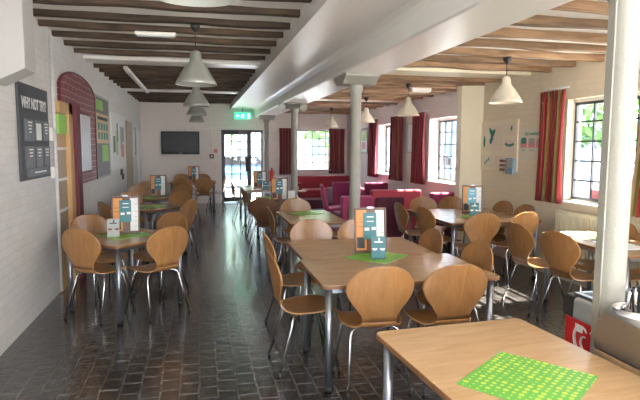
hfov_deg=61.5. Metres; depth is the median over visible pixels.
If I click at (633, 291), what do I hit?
table knife
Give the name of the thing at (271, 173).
fire extinguisher
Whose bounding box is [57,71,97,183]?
arched panel
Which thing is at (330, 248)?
dining table
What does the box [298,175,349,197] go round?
sofa
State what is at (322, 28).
ceiling beam
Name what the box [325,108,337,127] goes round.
pendant lamp
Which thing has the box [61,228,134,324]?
dining chair
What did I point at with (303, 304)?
dining chair
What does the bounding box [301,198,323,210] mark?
ottoman
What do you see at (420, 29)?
ceiling beam
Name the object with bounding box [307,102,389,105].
ceiling beam
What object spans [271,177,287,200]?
menu stand
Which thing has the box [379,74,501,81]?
ceiling beam
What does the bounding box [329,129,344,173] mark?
curtain
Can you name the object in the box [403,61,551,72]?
ceiling beam
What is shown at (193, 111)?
pendant lamp
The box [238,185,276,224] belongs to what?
dining table
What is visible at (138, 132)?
door
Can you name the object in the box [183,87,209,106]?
pendant lamp
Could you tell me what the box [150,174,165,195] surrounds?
menu stand
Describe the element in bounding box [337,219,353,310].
dining chair
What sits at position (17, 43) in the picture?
wall
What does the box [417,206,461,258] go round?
dining chair
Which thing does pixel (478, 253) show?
dining chair
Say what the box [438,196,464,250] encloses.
dining chair
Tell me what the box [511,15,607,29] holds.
ceiling beam
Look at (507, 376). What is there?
placemat
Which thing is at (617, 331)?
box
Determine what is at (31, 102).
board
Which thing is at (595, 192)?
box
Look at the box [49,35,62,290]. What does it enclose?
pipe
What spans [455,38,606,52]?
ceiling beam
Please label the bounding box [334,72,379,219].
column
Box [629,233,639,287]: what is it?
dining chair
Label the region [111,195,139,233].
menu stand
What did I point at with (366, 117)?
pendant lamp
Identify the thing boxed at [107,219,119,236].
table card
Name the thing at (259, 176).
menu stand
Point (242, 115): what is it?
exit sign
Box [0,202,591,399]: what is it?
floor
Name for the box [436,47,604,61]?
ceiling beam
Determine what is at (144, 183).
dining chair
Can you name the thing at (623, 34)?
column
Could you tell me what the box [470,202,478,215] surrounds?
table card
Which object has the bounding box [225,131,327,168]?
building
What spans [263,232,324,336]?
dining chair
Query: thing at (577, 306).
freezer
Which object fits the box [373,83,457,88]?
ceiling beam
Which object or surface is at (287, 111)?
ceiling beam
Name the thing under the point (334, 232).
dining chair
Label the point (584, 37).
ceiling beam
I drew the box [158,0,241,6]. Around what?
pendant lamp
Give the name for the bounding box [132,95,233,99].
ceiling
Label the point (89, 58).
ceiling beam
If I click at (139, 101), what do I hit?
ceiling beam
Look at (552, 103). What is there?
curtain
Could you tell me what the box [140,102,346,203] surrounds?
wall
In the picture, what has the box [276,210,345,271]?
dining table
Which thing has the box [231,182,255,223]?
dining chair
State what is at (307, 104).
ceiling beam
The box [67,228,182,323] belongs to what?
dining table
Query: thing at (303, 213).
placemat
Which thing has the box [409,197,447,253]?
dining chair
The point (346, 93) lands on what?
ceiling beam
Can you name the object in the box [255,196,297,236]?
dining table
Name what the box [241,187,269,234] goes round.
dining chair
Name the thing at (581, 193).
ground
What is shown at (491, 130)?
print
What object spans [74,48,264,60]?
ceiling beam
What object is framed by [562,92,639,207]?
window
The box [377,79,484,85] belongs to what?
ceiling beam
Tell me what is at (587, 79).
wall
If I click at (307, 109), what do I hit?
ceiling beam
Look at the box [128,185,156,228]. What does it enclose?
dining chair
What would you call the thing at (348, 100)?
ceiling beam
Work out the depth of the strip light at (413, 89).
8.78 m
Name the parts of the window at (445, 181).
sill, frame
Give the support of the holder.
attached to the notice board at (500, 139)
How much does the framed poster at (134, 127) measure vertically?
0.760 m
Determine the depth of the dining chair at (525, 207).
7.25 m
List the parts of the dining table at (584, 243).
leg, leg, under frame, leg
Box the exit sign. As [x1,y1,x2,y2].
[234,108,250,118]
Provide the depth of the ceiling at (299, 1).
4.46 m
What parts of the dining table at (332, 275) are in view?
leg, leg, under frame, leg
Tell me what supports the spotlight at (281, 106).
attached to the column at (294, 107)
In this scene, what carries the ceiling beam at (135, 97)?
attached to the ceiling at (261, 4)
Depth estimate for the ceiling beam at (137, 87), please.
11.46 m
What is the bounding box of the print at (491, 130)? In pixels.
[489,128,494,143]
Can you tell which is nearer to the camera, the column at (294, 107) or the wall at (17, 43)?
the wall at (17, 43)
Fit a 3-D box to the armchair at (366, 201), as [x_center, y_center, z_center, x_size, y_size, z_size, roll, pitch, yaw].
[0.592,0.287,9.908,0.580,0.780,0.710,-1,6,-13]
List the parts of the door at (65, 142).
pane, pane, pane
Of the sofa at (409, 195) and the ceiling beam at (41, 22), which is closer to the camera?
the ceiling beam at (41, 22)
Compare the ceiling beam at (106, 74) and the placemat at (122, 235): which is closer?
the placemat at (122, 235)
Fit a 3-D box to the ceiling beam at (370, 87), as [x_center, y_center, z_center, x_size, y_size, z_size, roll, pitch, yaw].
[1.270,-1.917,9.208,2.290,0.081,0.107,-1,6,-13]
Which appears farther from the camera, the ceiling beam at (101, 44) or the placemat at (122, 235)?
the ceiling beam at (101, 44)
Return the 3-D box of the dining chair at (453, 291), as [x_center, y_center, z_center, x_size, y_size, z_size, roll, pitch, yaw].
[0.857,0.839,3.802,0.464,0.891,0.528,-1,6,-13]
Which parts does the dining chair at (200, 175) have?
backrest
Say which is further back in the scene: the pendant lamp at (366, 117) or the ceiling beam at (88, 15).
the pendant lamp at (366, 117)
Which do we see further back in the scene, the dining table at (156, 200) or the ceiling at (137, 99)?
the ceiling at (137, 99)
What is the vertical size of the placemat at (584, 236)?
0.002 m
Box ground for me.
[225,180,588,200]
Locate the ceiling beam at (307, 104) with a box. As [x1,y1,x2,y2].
[307,104,382,106]
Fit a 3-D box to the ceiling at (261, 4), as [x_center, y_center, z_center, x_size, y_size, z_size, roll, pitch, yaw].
[0.050,-1.922,6.672,6.790,0.430,18.500,-1,6,-13]
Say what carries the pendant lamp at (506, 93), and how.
hanging from the ceiling beam at (495, 53)
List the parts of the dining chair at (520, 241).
leg, backrest, seat, leg, leg, leg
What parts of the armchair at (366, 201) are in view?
backrest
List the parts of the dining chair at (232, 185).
backrest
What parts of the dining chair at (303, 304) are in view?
backrest, leg, leg, seat, leg, leg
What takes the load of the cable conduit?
attached to the wall at (155, 118)
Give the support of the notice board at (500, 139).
attached to the wall at (587, 79)
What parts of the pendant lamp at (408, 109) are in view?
lamp shade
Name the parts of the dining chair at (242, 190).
backrest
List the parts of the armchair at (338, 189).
armrest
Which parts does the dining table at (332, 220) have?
leg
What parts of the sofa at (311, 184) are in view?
armrest, backrest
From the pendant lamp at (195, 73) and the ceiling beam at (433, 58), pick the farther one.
the ceiling beam at (433, 58)
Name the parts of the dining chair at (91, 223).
backrest, leg, seat, leg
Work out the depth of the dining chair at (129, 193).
9.03 m
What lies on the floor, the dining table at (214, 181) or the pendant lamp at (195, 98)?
the dining table at (214, 181)
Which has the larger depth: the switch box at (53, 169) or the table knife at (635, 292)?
the switch box at (53, 169)
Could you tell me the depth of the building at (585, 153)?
22.57 m
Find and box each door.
[55,101,78,291]
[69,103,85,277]
[125,121,133,190]
[137,131,141,184]
[221,130,262,202]
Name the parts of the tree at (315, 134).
crown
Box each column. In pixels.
[258,115,274,195]
[283,102,306,196]
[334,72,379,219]
[590,0,639,366]
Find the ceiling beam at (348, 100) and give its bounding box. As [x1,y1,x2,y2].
[315,99,404,102]
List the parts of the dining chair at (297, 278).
backrest, leg, leg, seat, leg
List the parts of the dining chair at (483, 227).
seat, backrest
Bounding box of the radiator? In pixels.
[551,210,639,287]
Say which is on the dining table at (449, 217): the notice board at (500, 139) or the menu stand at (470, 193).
the menu stand at (470, 193)
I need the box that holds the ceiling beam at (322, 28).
[230,0,410,108]
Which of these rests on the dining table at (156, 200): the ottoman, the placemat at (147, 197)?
the placemat at (147, 197)
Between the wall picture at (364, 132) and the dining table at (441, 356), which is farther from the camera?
the wall picture at (364, 132)
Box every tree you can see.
[225,135,244,146]
[301,131,328,168]
[581,103,603,149]
[585,99,638,152]
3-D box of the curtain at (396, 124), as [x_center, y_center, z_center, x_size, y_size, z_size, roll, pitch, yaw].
[1.714,-1.185,12.131,0.123,1.481,0.718,-1,6,-13]
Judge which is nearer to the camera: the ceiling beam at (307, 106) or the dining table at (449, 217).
the dining table at (449, 217)
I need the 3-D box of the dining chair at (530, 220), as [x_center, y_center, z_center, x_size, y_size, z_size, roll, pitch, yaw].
[2.372,0.560,6.681,0.464,0.891,0.528,-2,6,-25]
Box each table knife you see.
[625,291,630,310]
[632,291,633,311]
[634,291,637,312]
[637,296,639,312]
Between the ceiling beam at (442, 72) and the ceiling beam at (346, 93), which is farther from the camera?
the ceiling beam at (346, 93)
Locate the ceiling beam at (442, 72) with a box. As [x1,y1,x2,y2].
[384,67,530,78]
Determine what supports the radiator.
attached to the wall at (587, 79)
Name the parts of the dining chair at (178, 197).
backrest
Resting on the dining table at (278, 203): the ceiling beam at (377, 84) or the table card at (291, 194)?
the table card at (291, 194)
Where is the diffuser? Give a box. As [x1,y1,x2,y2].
[137,34,173,37]
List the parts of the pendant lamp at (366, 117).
lamp shade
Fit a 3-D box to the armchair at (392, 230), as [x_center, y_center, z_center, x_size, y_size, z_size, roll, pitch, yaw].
[1.087,0.349,8.997,0.500,0.840,0.510,-1,6,-13]
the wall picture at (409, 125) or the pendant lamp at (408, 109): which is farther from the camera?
the wall picture at (409, 125)
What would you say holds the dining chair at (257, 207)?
on the floor
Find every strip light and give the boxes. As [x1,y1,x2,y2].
[123,66,148,92]
[135,31,175,37]
[410,87,430,92]
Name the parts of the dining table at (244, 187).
leg, leg, under frame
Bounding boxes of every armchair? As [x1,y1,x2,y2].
[326,182,360,211]
[332,195,372,230]
[360,182,387,195]
[375,197,404,237]
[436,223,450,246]
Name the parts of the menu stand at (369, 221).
black panel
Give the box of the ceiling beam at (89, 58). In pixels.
[83,55,260,68]
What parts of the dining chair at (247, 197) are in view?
backrest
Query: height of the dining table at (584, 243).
0.742 m
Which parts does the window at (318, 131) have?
sill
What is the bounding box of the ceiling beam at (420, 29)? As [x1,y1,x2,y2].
[251,0,572,116]
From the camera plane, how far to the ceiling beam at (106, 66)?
8.51 m
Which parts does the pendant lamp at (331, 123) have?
lamp shade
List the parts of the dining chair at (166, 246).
leg, leg, seat, leg, backrest, leg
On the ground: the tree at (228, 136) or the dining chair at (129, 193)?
the tree at (228, 136)
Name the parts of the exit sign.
sign panel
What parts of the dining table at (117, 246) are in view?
leg, leg, under frame, leg, leg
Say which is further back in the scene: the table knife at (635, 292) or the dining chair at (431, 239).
the dining chair at (431, 239)
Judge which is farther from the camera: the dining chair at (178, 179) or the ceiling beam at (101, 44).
the dining chair at (178, 179)
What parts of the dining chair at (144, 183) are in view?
backrest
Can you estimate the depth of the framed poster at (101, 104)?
8.93 m
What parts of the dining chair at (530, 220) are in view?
seat, leg, backrest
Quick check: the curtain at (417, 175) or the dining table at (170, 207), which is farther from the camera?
the curtain at (417, 175)
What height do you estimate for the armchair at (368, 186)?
0.820 m
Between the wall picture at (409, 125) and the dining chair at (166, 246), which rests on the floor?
the dining chair at (166, 246)
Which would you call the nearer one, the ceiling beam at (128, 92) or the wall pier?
the wall pier
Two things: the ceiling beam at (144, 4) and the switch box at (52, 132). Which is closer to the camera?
the ceiling beam at (144, 4)
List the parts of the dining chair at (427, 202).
backrest, seat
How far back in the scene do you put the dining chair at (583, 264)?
5.50 m
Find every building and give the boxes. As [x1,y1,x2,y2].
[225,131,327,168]
[443,122,456,154]
[578,105,637,190]
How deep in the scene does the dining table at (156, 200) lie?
9.34 m
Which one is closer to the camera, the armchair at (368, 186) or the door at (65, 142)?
the door at (65, 142)
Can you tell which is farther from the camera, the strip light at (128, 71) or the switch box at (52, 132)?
the strip light at (128, 71)
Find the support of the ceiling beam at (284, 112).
attached to the ceiling at (261, 4)
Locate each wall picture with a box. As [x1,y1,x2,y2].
[361,128,367,153]
[407,123,411,152]
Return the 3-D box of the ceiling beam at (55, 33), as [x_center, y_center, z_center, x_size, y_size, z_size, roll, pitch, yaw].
[-1.743,-1.860,6.217,2.490,0.071,0.104,-1,6,-13]
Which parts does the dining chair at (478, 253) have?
seat, leg, backrest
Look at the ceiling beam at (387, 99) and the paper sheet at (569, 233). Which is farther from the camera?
the ceiling beam at (387, 99)
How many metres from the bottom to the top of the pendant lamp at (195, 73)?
0.590 m
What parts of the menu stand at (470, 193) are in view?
black panel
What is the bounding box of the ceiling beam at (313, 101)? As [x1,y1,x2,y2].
[313,101,397,104]
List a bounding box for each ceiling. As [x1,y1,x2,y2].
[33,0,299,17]
[33,0,607,70]
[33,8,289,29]
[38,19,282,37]
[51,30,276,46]
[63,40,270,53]
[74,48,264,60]
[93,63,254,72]
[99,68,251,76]
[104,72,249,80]
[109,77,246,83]
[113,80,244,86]
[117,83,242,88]
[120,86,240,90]
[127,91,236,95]
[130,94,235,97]
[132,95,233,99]
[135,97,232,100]
[137,99,231,102]
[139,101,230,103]
[247,0,311,2]
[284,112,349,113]
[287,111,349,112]
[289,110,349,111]
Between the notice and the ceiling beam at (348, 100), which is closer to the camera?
the notice
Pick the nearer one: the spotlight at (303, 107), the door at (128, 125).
the spotlight at (303, 107)
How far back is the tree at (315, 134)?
26.46 m
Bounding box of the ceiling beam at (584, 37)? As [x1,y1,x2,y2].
[480,27,606,43]
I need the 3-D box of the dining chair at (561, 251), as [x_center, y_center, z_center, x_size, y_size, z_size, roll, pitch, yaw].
[2.396,0.719,5.074,0.528,0.891,0.464,-2,6,-23]
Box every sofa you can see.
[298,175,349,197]
[370,189,420,229]
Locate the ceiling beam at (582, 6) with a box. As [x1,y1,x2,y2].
[550,0,608,14]
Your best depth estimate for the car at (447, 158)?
24.01 m
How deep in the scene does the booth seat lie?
9.38 m
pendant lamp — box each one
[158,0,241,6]
[175,24,216,86]
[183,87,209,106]
[186,107,206,115]
[189,116,204,121]
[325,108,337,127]
[361,97,374,122]
[397,83,418,115]
[489,56,521,103]
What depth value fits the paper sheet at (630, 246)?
4.96 m
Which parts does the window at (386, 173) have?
frame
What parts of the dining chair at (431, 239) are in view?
leg, backrest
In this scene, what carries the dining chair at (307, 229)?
on the floor
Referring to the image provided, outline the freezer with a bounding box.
[563,288,636,369]
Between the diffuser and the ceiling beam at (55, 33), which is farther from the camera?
the ceiling beam at (55, 33)
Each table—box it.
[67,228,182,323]
[109,202,187,261]
[141,194,169,229]
[169,180,215,210]
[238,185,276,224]
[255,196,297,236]
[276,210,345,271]
[287,237,435,345]
[300,253,499,391]
[302,188,325,193]
[376,318,639,399]
[407,208,540,277]
[542,231,639,300]
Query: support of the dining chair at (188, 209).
on the floor
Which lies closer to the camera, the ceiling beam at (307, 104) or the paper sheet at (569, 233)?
the paper sheet at (569, 233)
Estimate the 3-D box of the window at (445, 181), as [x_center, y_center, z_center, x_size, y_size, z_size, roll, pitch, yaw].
[2.450,-0.887,9.720,0.300,1.230,1.850,-1,6,-13]
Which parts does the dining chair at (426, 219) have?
backrest, seat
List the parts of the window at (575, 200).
sill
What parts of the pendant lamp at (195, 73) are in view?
lamp shade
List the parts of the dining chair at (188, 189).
backrest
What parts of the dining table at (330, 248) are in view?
leg, leg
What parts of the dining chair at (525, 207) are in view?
seat, backrest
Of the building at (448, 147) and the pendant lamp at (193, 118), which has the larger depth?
the building at (448, 147)
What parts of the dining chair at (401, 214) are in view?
backrest, seat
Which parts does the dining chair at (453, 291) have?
leg, leg, seat, backrest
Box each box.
[49,128,55,140]
[50,167,57,177]
[591,189,598,198]
[594,302,639,369]
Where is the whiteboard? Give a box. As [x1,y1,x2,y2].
[80,111,91,173]
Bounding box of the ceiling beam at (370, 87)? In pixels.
[346,86,456,91]
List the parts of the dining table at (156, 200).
under frame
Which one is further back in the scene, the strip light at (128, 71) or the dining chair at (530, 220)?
the strip light at (128, 71)
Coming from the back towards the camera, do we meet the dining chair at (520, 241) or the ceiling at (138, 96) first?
the ceiling at (138, 96)
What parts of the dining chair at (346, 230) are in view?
backrest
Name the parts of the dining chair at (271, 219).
backrest, leg, seat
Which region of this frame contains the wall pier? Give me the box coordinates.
[454,85,483,249]
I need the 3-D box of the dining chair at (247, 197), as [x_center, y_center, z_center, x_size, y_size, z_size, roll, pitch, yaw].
[-1.056,0.272,9.431,0.528,0.891,0.464,-1,6,-15]
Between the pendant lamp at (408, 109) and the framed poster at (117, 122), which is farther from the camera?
the framed poster at (117, 122)
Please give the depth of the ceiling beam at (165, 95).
13.06 m
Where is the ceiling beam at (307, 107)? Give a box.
[307,107,369,109]
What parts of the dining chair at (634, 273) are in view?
seat, backrest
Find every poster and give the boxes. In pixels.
[94,93,110,178]
[110,111,125,170]
[132,125,136,155]
[519,127,538,159]
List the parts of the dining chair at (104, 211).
backrest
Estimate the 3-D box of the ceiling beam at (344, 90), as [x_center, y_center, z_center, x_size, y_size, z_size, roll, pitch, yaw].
[1.164,-1.963,9.675,2.290,0.081,0.107,-1,6,-13]
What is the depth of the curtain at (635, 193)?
5.48 m
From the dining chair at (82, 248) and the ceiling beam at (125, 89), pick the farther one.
the ceiling beam at (125, 89)
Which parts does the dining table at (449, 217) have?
leg, leg, under frame, leg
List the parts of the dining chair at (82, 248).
leg, backrest, leg, seat, leg, leg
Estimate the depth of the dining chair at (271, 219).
6.75 m
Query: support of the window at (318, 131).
in the wall at (155, 118)
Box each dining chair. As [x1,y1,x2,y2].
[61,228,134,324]
[69,214,132,304]
[97,201,143,264]
[119,191,150,227]
[125,226,190,321]
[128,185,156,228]
[130,212,189,300]
[139,181,160,224]
[155,191,191,243]
[156,199,198,257]
[164,185,193,229]
[173,174,187,180]
[173,178,192,198]
[173,181,199,218]
[194,174,210,205]
[194,178,213,212]
[206,176,226,210]
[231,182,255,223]
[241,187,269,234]
[244,190,275,242]
[249,198,285,257]
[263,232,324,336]
[266,206,299,271]
[266,249,340,377]
[280,198,310,264]
[290,219,342,316]
[332,208,348,238]
[332,266,413,399]
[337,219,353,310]
[393,228,442,329]
[394,202,421,241]
[397,264,487,395]
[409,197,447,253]
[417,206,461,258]
[417,241,493,327]
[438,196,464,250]
[455,213,499,285]
[470,200,512,261]
[490,212,538,285]
[491,204,535,274]
[501,222,563,313]
[536,230,593,317]
[568,223,637,292]
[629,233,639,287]
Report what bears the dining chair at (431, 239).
on the floor
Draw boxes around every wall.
[0,0,35,86]
[0,16,140,355]
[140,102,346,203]
[347,54,639,290]
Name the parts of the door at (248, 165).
handle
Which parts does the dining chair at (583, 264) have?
seat, backrest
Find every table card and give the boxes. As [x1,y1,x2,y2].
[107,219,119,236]
[263,181,267,188]
[288,191,294,198]
[371,236,385,258]
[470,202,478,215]
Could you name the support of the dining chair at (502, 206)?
on the floor
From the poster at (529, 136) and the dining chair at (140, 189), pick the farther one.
the dining chair at (140, 189)
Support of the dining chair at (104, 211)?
on the floor
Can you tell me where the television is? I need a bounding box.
[161,131,199,153]
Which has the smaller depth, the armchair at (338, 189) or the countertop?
the countertop
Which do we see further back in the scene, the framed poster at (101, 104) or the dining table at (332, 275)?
the framed poster at (101, 104)
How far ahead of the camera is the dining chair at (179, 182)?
11.65 m
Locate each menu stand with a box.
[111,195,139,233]
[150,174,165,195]
[188,166,198,180]
[253,170,266,188]
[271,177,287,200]
[354,207,386,252]
[462,185,482,212]
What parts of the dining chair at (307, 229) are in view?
seat, backrest, leg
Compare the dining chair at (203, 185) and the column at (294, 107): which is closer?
the column at (294, 107)
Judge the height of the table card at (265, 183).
0.179 m
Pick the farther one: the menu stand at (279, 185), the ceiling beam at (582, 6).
the menu stand at (279, 185)
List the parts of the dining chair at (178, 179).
backrest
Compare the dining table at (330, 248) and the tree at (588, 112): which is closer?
the dining table at (330, 248)
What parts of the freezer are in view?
lid rail, lid glass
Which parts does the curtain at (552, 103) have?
rail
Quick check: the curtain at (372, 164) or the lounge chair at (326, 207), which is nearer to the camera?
the lounge chair at (326, 207)
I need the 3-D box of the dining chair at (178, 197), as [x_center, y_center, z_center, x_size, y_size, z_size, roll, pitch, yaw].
[-2.460,0.310,8.979,0.464,0.891,0.528,3,6,22]
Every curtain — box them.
[279,127,290,174]
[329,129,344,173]
[367,117,379,176]
[388,115,402,180]
[410,110,427,184]
[535,86,569,203]
[630,121,639,217]
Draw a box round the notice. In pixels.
[56,114,66,133]
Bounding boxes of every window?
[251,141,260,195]
[298,130,330,170]
[377,125,389,175]
[426,117,456,185]
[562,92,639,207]
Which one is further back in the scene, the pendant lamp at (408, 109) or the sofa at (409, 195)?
the sofa at (409, 195)
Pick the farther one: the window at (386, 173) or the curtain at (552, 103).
the window at (386, 173)
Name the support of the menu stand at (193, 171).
on the dining table at (214, 181)
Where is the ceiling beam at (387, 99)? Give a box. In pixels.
[320,97,413,100]
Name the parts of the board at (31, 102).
panel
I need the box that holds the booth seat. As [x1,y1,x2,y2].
[420,192,454,229]
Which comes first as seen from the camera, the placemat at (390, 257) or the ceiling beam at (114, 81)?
the placemat at (390, 257)
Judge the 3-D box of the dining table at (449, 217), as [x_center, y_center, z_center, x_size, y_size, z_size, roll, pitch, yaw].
[2.020,0.567,7.340,1.240,0.742,1.460,-1,6,-13]
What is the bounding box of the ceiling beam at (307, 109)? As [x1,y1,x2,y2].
[307,109,363,110]
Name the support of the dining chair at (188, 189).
on the floor
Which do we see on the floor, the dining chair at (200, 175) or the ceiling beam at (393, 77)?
the dining chair at (200, 175)
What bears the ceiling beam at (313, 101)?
attached to the ceiling at (261, 4)
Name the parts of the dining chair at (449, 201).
backrest, seat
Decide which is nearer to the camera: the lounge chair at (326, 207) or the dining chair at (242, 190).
the dining chair at (242, 190)
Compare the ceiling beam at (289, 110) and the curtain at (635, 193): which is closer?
the curtain at (635, 193)
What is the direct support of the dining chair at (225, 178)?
on the floor
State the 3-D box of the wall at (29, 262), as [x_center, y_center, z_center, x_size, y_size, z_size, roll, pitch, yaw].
[-3.121,-0.517,6.089,0.300,3.100,18.500,-1,6,-13]
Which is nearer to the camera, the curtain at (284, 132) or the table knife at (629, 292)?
the table knife at (629, 292)
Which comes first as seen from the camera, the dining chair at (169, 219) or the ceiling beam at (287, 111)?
the dining chair at (169, 219)
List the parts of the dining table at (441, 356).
leg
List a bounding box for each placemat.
[96,232,151,239]
[140,204,166,208]
[142,196,165,198]
[285,211,324,215]
[344,252,407,263]
[457,351,597,399]
[579,234,595,239]
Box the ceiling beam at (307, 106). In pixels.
[307,106,375,108]
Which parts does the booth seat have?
backrest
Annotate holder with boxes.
[499,158,516,173]
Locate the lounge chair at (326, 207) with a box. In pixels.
[320,184,339,212]
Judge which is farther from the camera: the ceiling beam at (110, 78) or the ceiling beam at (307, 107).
the ceiling beam at (307, 107)
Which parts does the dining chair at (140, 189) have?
backrest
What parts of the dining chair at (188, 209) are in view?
backrest, leg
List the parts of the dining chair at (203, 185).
seat, backrest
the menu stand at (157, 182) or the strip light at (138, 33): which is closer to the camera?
the strip light at (138, 33)
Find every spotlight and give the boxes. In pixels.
[278,103,285,110]
[300,104,306,110]
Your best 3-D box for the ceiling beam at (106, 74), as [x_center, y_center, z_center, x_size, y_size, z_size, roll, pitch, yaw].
[-2.507,-2.195,9.565,2.490,0.071,0.107,-1,6,-13]
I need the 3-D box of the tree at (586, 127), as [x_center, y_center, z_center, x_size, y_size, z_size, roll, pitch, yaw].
[9.103,-2.566,19.338,3.836,4.981,3.464,-1,6,-13]
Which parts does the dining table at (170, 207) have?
leg, leg, under frame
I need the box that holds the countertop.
[595,348,639,375]
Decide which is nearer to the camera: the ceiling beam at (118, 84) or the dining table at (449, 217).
the dining table at (449, 217)
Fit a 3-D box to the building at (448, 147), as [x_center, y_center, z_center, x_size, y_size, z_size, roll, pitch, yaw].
[9.653,-4.705,36.256,5.400,5.900,13.400,-1,6,-13]
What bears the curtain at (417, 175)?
hanging from the wall at (587, 79)
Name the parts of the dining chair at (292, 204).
seat, backrest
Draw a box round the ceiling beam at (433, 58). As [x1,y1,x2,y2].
[418,54,575,66]
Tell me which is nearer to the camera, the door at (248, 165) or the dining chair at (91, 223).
the dining chair at (91, 223)
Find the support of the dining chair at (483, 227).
on the floor
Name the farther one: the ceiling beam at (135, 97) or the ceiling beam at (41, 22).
the ceiling beam at (135, 97)
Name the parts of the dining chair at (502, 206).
seat, backrest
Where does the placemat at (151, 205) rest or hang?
on the dining table at (170, 207)
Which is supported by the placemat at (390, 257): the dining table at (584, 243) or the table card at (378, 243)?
the table card at (378, 243)
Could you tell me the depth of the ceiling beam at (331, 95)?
10.60 m
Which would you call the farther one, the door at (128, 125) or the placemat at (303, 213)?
the door at (128, 125)
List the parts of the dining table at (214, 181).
leg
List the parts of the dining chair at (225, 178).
backrest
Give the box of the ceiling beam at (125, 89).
[123,88,238,93]
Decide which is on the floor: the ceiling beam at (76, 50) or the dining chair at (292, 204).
the dining chair at (292, 204)
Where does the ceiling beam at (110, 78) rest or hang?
attached to the ceiling at (261, 4)
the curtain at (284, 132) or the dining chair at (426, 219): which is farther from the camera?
the curtain at (284, 132)
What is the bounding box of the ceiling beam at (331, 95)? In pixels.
[325,94,422,98]
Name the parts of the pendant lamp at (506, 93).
lamp shade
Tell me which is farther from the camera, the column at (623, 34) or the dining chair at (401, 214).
the dining chair at (401, 214)
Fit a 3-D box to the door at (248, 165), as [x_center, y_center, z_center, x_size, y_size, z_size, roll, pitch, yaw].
[-2.293,-0.996,15.871,1.210,2.130,0.110,-1,6,-13]
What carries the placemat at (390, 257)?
on the dining table at (332, 275)
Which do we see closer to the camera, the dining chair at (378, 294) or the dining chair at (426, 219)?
the dining chair at (378, 294)
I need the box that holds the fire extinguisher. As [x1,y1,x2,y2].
[269,168,273,181]
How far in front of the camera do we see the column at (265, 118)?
14.96 m
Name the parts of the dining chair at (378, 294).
leg, leg, seat, backrest, leg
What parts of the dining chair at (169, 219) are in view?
seat, leg, backrest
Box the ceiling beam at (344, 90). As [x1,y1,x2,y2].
[338,89,444,93]
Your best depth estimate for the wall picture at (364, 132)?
14.62 m
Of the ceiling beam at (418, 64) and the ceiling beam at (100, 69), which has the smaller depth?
the ceiling beam at (418, 64)
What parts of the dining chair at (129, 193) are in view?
backrest, seat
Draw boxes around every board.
[15,81,50,181]
[481,119,519,171]
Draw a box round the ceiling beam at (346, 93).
[333,92,432,96]
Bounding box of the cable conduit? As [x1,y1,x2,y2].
[187,119,215,152]
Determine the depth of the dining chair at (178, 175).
14.77 m
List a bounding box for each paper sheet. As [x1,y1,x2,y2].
[562,231,586,235]
[591,241,639,249]
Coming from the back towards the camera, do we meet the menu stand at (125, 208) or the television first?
the television
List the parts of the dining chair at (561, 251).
leg, backrest, seat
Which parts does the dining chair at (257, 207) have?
leg, backrest, seat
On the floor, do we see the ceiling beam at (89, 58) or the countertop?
the countertop
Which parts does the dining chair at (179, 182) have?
backrest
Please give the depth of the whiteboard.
7.34 m

